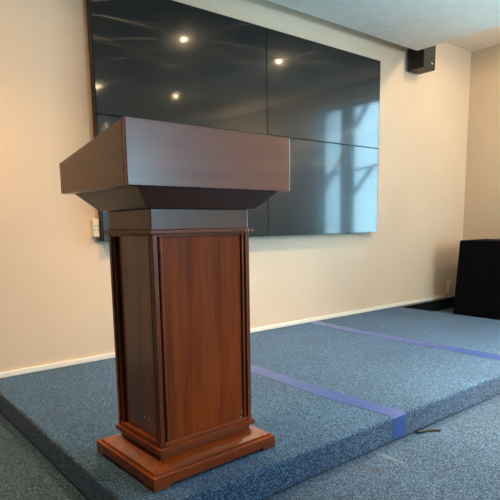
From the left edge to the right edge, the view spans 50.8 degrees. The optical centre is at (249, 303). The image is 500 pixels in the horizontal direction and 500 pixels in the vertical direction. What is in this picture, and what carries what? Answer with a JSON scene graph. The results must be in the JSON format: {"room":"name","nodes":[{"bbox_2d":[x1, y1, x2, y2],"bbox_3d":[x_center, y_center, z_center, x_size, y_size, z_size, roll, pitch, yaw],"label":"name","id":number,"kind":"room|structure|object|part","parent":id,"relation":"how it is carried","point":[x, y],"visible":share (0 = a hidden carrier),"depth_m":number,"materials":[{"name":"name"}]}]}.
{"room":"lecture hall","nodes":[
{"label":"lecture hall","id":0,"kind":"room"},
{"bbox_2d":[0,0,470,378],"bbox_3d":[-2.566,-0.815,2.094,13.205,3.024,0.200,-8,11,-39],"label":"wall","id":1,"kind":"structure","parent":0,"point":[56,291],"depth_m":3.79,"materials":[{"name":"beige paint"}]},
{"bbox_2d":[91,219,99,236],"bbox_3d":[-0.969,-0.475,3.306,0.045,0.113,0.028,-8,11,-39],"label":"wall socket","id":2,"kind":"object","parent":1,"relation":"attached to","point":[94,222],"visible":1,"depth_m":3.29,"materials":[{"name":"beige plastic"}]},
{"bbox_2d":[0,293,454,377],"bbox_3d":[-2.464,0.618,2.212,12.805,0.153,0.055,-8,11,-39],"label":"baseboard","id":3,"kind":"structure","parent":1,"relation":"attached to","point":[110,355],"depth_m":4.73,"materials":[{"name":"white paint"}]},
{"bbox_2d":[86,0,380,241],"bbox_3d":[0.114,-1.298,4.053,2.731,1.535,0.066,-8,11,-39],"label":"video screen","id":4,"kind":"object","parent":1,"relation":"attached to","point":[172,61],"depth_m":3.94,"materials":[{"name":"glass"}]},
{"bbox_3d":[-0.414,-0.845,3.688,1.364,0.766,0.056,-8,11,-39],"label":"display panel","id":5,"kind":"part","parent":4,"relation":"part of","materials":[{"name":"glass"}]},
{"bbox_3d":[-0.425,-1.605,3.573,1.364,0.766,0.056,-8,11,-39],"label":"display panel","id":6,"kind":"part","parent":4,"relation":"part of","materials":[{"name":"glass"}]},
{"bbox_2d":[408,45,435,73],"bbox_3d":[1.652,-2.394,5.085,0.195,0.275,0.197,-8,11,-39],"label":"loudspeaker","id":7,"kind":"object","parent":1,"relation":"attached to","point":[421,61],"visible":0.59,"depth_m":5.03,"materials":[{"name":"plastic"}]},
{"bbox_2d":[423,45,435,69],"bbox_3d":[1.710,-2.385,5.016,0.193,0.273,0.012,-8,11,-39],"label":"grille","id":8,"kind":"object","parent":7,"relation":"attached to","point":[429,53],"depth_m":5.02,"materials":[{"name":"black metal"}]},
{"bbox_2d":[446,280,451,292],"bbox_3d":[2.282,-0.198,6.020,0.080,0.138,0.028,-8,11,-39],"label":"wall socket","id":9,"kind":"object","parent":1,"relation":"attached to","point":[449,283],"visible":1,"depth_m":6.00,"materials":[{"name":"beige plastic"}]},
{"bbox_2d":[0,308,499,499],"bbox_3d":[0.364,1.248,-1.199,13.205,0.150,9.400,-8,11,-39],"label":"floor","id":10,"kind":"structure","parent":0,"point":[461,460],"depth_m":2.13,"materials":[{"name":"blue carpet"}]},
{"bbox_2d":[0,307,499,499],"bbox_3d":[0.592,0.392,3.514,3.895,0.119,1.867,-8,11,-39],"label":"stage platform","id":11,"kind":"object","parent":10,"relation":"on","point":[63,412],"visible":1,"depth_m":2.66,"materials":[{"name":"blue carpet"}]},
{"bbox_2d":[59,116,289,492],"bbox_3d":[-0.259,-0.013,1.967,0.656,1.169,0.498,-8,11,-40],"label":"lectern","id":12,"kind":"object","parent":11,"relation":"on","point":[177,198],"visible":1,"depth_m":1.82,"materials":[{"name":"brown wood"}]},
{"bbox_3d":[-0.496,0.103,1.963,0.019,0.723,0.019,-8,11,-40],"label":"corner post","id":13,"kind":"part","parent":12,"relation":"part of","materials":[{"name":"brown wood"}]},
{"bbox_3d":[-0.405,-0.235,1.801,0.019,0.008,0.271,-8,11,-40],"label":"rail","id":14,"kind":"part","parent":12,"relation":"part of","materials":[{"name":"brown wood"}]},
{"bbox_3d":[-0.393,0.113,1.860,0.007,0.697,0.234,-8,11,-40],"label":"panel","id":15,"kind":"part","parent":12,"relation":"part of","materials":[{"name":"brown wood"}]},
{"bbox_3d":[-0.395,0.468,1.908,0.019,0.016,0.271,-8,11,-40],"label":"rail","id":16,"kind":"part","parent":12,"relation":"part of","materials":[{"name":"brown wood"}]},
{"bbox_3d":[-0.306,0.133,1.746,0.019,0.723,0.019,-8,11,-40],"label":"corner post","id":17,"kind":"part","parent":12,"relation":"part of","materials":[{"name":"brown wood"}]},
{"bbox_2d":[59,116,289,193],"bbox_3d":[-0.266,-0.497,1.893,0.670,0.189,0.516,-8,11,-39],"label":"lectern top","id":18,"kind":"object","parent":12,"relation":"on","point":[133,155],"depth_m":1.66,"materials":[{"name":"brown wood"}]},
{"bbox_3d":[-0.259,-0.267,1.924,0.430,0.013,0.327,-8,11,-40],"label":"collar moulding","id":19,"kind":"part","parent":12,"relation":"part of","materials":[{"name":"brown wood"}]},
{"bbox_3d":[-0.248,0.463,2.035,0.427,0.017,0.323,-8,11,-40],"label":"moulding","id":20,"kind":"part","parent":12,"relation":"part of","materials":[{"name":"brown wood"}]},
{"bbox_3d":[-0.165,-0.242,1.818,0.370,0.008,0.019,-8,11,-40],"label":"rail","id":21,"kind":"part","parent":12,"relation":"part of","materials":[{"name":"brown wood"}]},
{"bbox_3d":[-0.160,0.108,1.872,0.333,0.697,0.007,-8,11,-40],"label":"panel","id":22,"kind":"part","parent":12,"relation":"part of","materials":[{"name":"brown wood"}]},
{"bbox_3d":[-0.154,0.462,1.925,0.370,0.016,0.019,-8,11,-40],"label":"rail","id":23,"kind":"part","parent":12,"relation":"part of","materials":[{"name":"brown wood"}]},
{"bbox_3d":[-0.012,0.091,1.996,0.019,0.723,0.019,-8,11,-40],"label":"corner post","id":24,"kind":"part","parent":12,"relation":"part of","materials":[{"name":"brown wood"}]},
{"bbox_2d":[251,364,405,439],"bbox_3d":[0.089,0.456,3.095,0.142,0.110,1.850,-8,11,-39],"label":"tape","id":25,"kind":"object","parent":11,"relation":"on","point":[399,417],"visible":0.82,"depth_m":2.61,"materials":[{"name":"plastic"}]},
{"bbox_2d":[309,321,499,359],"bbox_3d":[1.124,0.310,3.930,0.160,0.102,1.856,-8,11,-39],"label":"tape","id":26,"kind":"object","parent":11,"relation":"on","point":[433,345],"visible":1,"depth_m":3.80,"materials":[{"name":"plastic"}]},
{"bbox_2d":[415,429,440,433],"bbox_3d":[0.838,0.599,2.483,0.129,0.011,0.017,-2,9,-10],"label":"cable","id":27,"kind":"object","parent":10,"relation":"on","point":[428,430],"visible":1,"depth_m":2.48,"materials":[{"name":"black rubber"}]},
{"bbox_2d":[453,239,499,319],"bbox_3d":[2.884,-0.229,5.162,0.629,0.780,1.577,-8,11,-39],"label":"table","id":28,"kind":"object","parent":10,"relation":"on","point":[477,289],"visible":0.99,"depth_m":5.38,"materials":[{"name":"black fabric"}]},
{"bbox_2d":[267,0,499,50],"bbox_3d":[-0.099,-1.439,-1.956,11.455,0.244,8.740,-8,11,-39],"label":"ceiling","id":29,"kind":"structure","parent":0,"point":[416,25],"depth_m":4.14,"materials":[{"name":"paint"}]},
{"bbox_2d":[463,44,499,239],"bbox_3d":[5.380,-1.012,2.613,0.200,3.024,9.000,-8,11,-39],"label":"wall","id":30,"kind":"structure","parent":0,"point":[482,179],"depth_m":5.81,"materials":[{"name":"beige paint"}]}
]}

